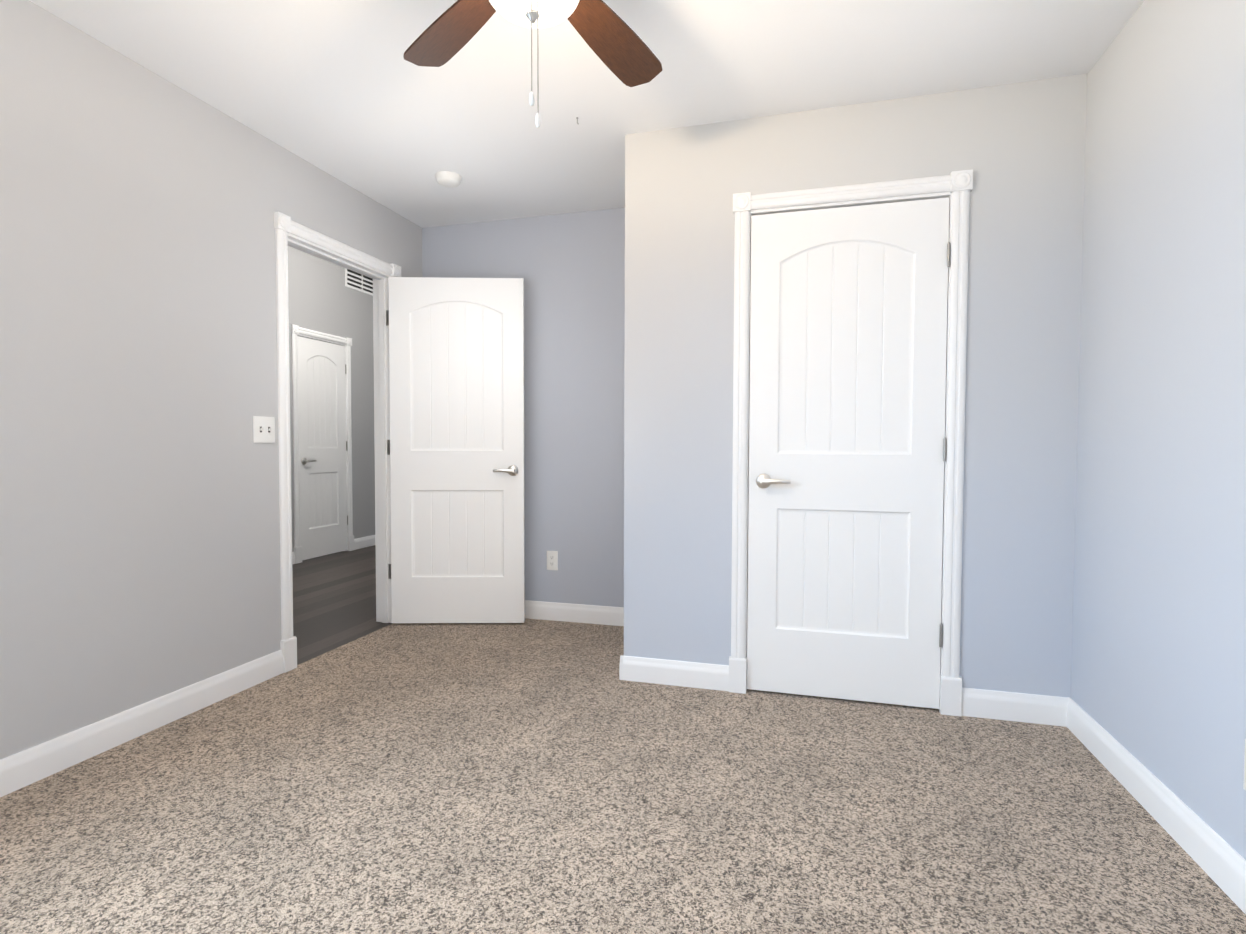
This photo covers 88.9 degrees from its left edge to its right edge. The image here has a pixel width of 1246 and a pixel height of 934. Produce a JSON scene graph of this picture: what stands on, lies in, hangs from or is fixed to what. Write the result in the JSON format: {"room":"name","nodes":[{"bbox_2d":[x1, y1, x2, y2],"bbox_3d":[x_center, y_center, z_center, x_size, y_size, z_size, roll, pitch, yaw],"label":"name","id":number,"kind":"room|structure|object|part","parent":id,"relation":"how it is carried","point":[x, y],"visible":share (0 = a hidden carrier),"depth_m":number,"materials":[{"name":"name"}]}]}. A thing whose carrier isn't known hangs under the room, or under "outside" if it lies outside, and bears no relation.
{"room":"empty bedroom","nodes":[
{"label":"empty bedroom","id":0,"kind":"room"},
{"bbox_2d":[0,0,422,759],"bbox_3d":[-1.917,-0.533,1.972,0.120,3.050,4.364,1,2,15],"label":"wall","id":1,"kind":"structure","parent":0,"point":[140,205],"depth_m":2.28,"materials":[{"name":"grey paint"}]},
{"bbox_2d":[0,650,283,796],"bbox_3d":[-1.998,0.955,1.489,0.016,0.108,3.056,1,2,15],"label":"baseboard","id":2,"kind":"structure","parent":1,"relation":"attached to","point":[24,768],"depth_m":2.27,"materials":[{"name":"white paint"}]},
{"bbox_2d":[253,416,274,442],"bbox_3d":[-1.606,-0.168,2.853,0.018,0.117,0.117,1,2,15],"label":"light switch","id":3,"kind":"object","parent":1,"relation":"attached to","point":[263,429],"visible":1,"depth_m":2.85,"materials":[{"name":"white plastic"}]},
{"bbox_2d":[274,211,400,672],"bbox_3d":[-1.513,-0.117,3.388,0.153,2.124,0.928,1,2,15],"label":"door frame","id":4,"kind":"structure","parent":1,"relation":"attached to","point":[284,224],"depth_m":3.25,"materials":[{"name":"white paint"}]},
{"bbox_2d":[386,277,524,622],"bbox_3d":[-0.990,-0.089,3.745,0.813,2.023,0.055,0,2,-1],"label":"room door","id":5,"kind":"structure","parent":1,"relation":"in","point":[456,365],"depth_m":3.72,"materials":[{"name":"white paint"}]},
{"bbox_3d":[-1.382,-0.127,3.757,0.031,1.588,0.002,1,2,15],"label":"room door jamb hinge leaves","id":6,"kind":"part","parent":5,"relation":"part of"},
{"bbox_2d":[493,465,518,475],"bbox_3d":[-0.686,0.020,3.746,0.144,0.064,0.145,0,2,-1],"label":"door lever","id":7,"kind":"object","parent":5,"relation":"attached to","point":[512,470],"visible":0.92,"depth_m":3.71,"materials":[{"name":"silver metal"}]},
{"bbox_2d":[288,246,374,551],"bbox_3d":[-3.168,-0.640,5.012,0.120,3.050,7.000,1,2,15],"label":"wall","id":8,"kind":"structure","parent":0,"point":[359,318],"depth_m":6.39,"materials":[{"name":"grey paint"}]},
{"bbox_2d":[292,552,294,563],"bbox_3d":[-3.487,0.876,3.670,0.016,0.108,4.148,1,2,15],"label":"baseboard","id":9,"kind":"structure","parent":8,"relation":"attached to","point":[293,557],"depth_m":5.65,"materials":[{"name":"white paint"}]},
{"bbox_2d":[297,336,347,559],"bbox_3d":[-2.851,-0.171,6.017,0.145,2.023,0.630,1,2,15],"label":"hall door","id":10,"kind":"structure","parent":8,"relation":"in","point":[322,444],"depth_m":6.00,"materials":[{"name":"white paint"}]},
{"bbox_3d":[-2.909,-0.056,5.816,0.145,0.064,0.144,1,2,15],"label":"lever","id":11,"kind":"part","parent":10,"relation":"part of","materials":[{"name":"silver metal"}]},
{"bbox_2d":[290,324,354,563],"bbox_3d":[-2.877,-0.210,6.020,0.153,2.124,0.774,1,2,15],"label":"door frame","id":12,"kind":"structure","parent":8,"relation":"attached to","point":[295,330],"depth_m":5.76,"materials":[{"name":"white paint"}]},
{"bbox_2d":[345,268,372,295],"bbox_3d":[-2.673,-1.905,6.505,0.008,0.220,0.500,1,2,15],"label":"air vent","id":13,"kind":"object","parent":8,"relation":"in","point":[358,282],"visible":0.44,"depth_m":6.46,"materials":[{"name":"white metal"}]},
{"bbox_2d":[354,535,374,549],"bbox_3d":[-2.450,0.753,7.414,0.016,0.108,2.078,1,2,15],"label":"baseboard","id":14,"kind":"structure","parent":8,"relation":"attached to","point":[363,542],"depth_m":6.57,"materials":[{"name":"white paint"}]},
{"bbox_2d":[292,545,375,654],"bbox_3d":[-2.258,0.947,4.813,2.017,0.096,7.240,1,2,15],"label":"floor","id":15,"kind":"structure","parent":0,"point":[334,596],"depth_m":4.47,"materials":[{"name":"brown wood"}]},
{"bbox_2d":[297,622,392,664],"bbox_3d":[-1.533,0.971,3.429,0.121,0.046,0.824,1,2,15],"label":"threshold","id":16,"kind":"object","parent":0,"point":[330,646],"visible":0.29,"depth_m":3.43,"materials":[{"name":"brown wood"}]},
{"bbox_2d":[422,208,624,606],"bbox_3d":[0.342,-0.280,3.682,3.569,2.440,0.120,1,2,15],"label":"wall","id":17,"kind":"structure","parent":0,"point":[569,268],"depth_m":3.80,"materials":[{"name":"paint"}]},
{"bbox_2d":[547,551,557,569],"bbox_3d":[-0.431,0.569,3.858,0.072,0.117,0.008,1,2,15],"label":"electrical outlet","id":18,"kind":"object","parent":17,"relation":"attached to","point":[552,560],"visible":1,"depth_m":3.85,"materials":[{"name":"white plastic"}]},
{"bbox_2d":[525,600,623,625],"bbox_3d":[-0.531,0.877,3.892,1.562,0.108,0.016,1,2,15],"label":"baseboard","id":19,"kind":"structure","parent":17,"relation":"attached to","point":[583,613],"depth_m":3.82,"materials":[{"name":"white paint"}]},
{"bbox_2d":[29,0,1143,227],"bbox_3d":[-0.236,-1.480,1.538,3.569,0.100,4.484,1,2,15],"label":"ceiling","id":20,"kind":"structure","parent":0,"point":[345,92],"depth_m":2.34,"materials":[{"name":"white paint"}]},
{"bbox_2d":[435,171,461,187],"bbox_3d":[-0.894,-1.469,3.254,0.132,0.042,0.132,1,2,15],"label":"smoke detector","id":21,"kind":"object","parent":20,"relation":"attached to","point":[449,179],"visible":1,"depth_m":3.22,"materials":[{"name":"white plastic"}]},
{"bbox_2d":[403,0,661,127],"bbox_3d":[-0.179,-1.109,1.545,1.168,0.640,1.189,1,2,15],"label":"fan","id":22,"kind":"object","parent":20,"relation":"hanging from","point":[623,52],"visible":1,"depth_m":1.82,"materials":[{"name":"brown wood"}]},
{"bbox_3d":[-0.220,-1.136,1.542,0.236,0.069,0.236,1,2,15],"label":"lamp shade","id":23,"kind":"part","parent":22,"relation":"part of","materials":[{"name":"white glass"}]},
{"bbox_2d":[0,618,1245,933],"bbox_3d":[-0.186,1.060,1.607,3.449,0.100,4.484,1,2,15],"label":"floor carpet","id":24,"kind":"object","parent":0,"point":[538,776],"visible":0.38,"depth_m":1.82,"materials":[{"name":"beige carpet"}]},
{"bbox_2d":[624,74,1086,697],"bbox_3d":[0.874,-0.244,2.675,1.767,2.440,0.120,1,2,15],"label":"wall","id":25,"kind":"structure","parent":0,"point":[1021,149],"depth_m":2.50,"materials":[{"name":"paint"}]},
{"bbox_2d":[620,655,728,690],"bbox_3d":[0.224,0.916,2.823,0.492,0.108,0.016,1,2,15],"label":"baseboard","id":26,"kind":"structure","parent":25,"relation":"attached to","point":[679,673],"depth_m":2.81,"materials":[{"name":"white paint"}]},
{"bbox_2d":[747,197,949,708],"bbox_3d":[0.912,-0.046,2.627,0.766,2.023,0.145,1,2,15],"label":"closet door","id":27,"kind":"structure","parent":25,"relation":"in","point":[848,345],"depth_m":2.61,"materials":[{"name":"white paint"}]},
{"bbox_3d":[0.641,0.059,2.706,0.144,0.064,0.145,1,2,15],"label":"lever","id":28,"kind":"part","parent":27,"relation":"part of","materials":[{"name":"silver metal"}]},
{"bbox_2d":[729,169,972,715],"bbox_3d":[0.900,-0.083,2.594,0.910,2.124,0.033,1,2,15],"label":"door frame","id":29,"kind":"structure","parent":25,"relation":"attached to","point":[958,185],"depth_m":2.51,"materials":[{"name":"white paint"}]},
{"bbox_2d":[961,687,1068,726],"bbox_3d":[1.521,0.931,2.465,0.380,0.108,0.016,1,2,15],"label":"baseboard","id":30,"kind":"structure","parent":25,"relation":"attached to","point":[1019,707],"depth_m":2.46,"materials":[{"name":"white paint"}]},
{"bbox_2d":[1070,0,1245,859],"bbox_3d":[1.422,-0.190,1.121,0.120,2.440,4.484,1,2,15],"label":"wall","id":31,"kind":"structure","parent":0,"point":[1158,675],"depth_m":1.80,"materials":[{"name":"paint"}]},
{"bbox_2d":[1067,698,1245,913],"bbox_3d":[1.243,0.988,0.779,0.016,0.108,3.415,1,2,15],"label":"baseboard","id":32,"kind":"structure","parent":31,"relation":"attached to","point":[1215,856],"depth_m":1.76,"materials":[{"name":"white paint"}]},
{"bbox_2d":[1243,738,1245,789],"bbox_3d":[1.433,0.690,1.441,0.008,0.117,0.072,1,2,15],"label":"electrical outlet","id":33,"kind":"object","parent":31,"relation":"attached to","point":[1244,785],"visible":1,"depth_m":1.47,"materials":[{"name":"white plastic"}]},
{"bbox_3d":[0.191,-0.267,3.294,0.120,2.440,0.709,1,2,15],"label":"wall","id":34,"kind":"structure","parent":0,"visible":0},
{"bbox_2d":[619,654,623,679],"bbox_3d":[0.104,0.900,3.287,0.016,0.108,0.844,1,2,15],"label":"baseboard","id":35,"kind":"structure","parent":34,"relation":"attached to","point":[621,661],"depth_m":2.88,"materials":[{"name":"white paint"}]}
]}

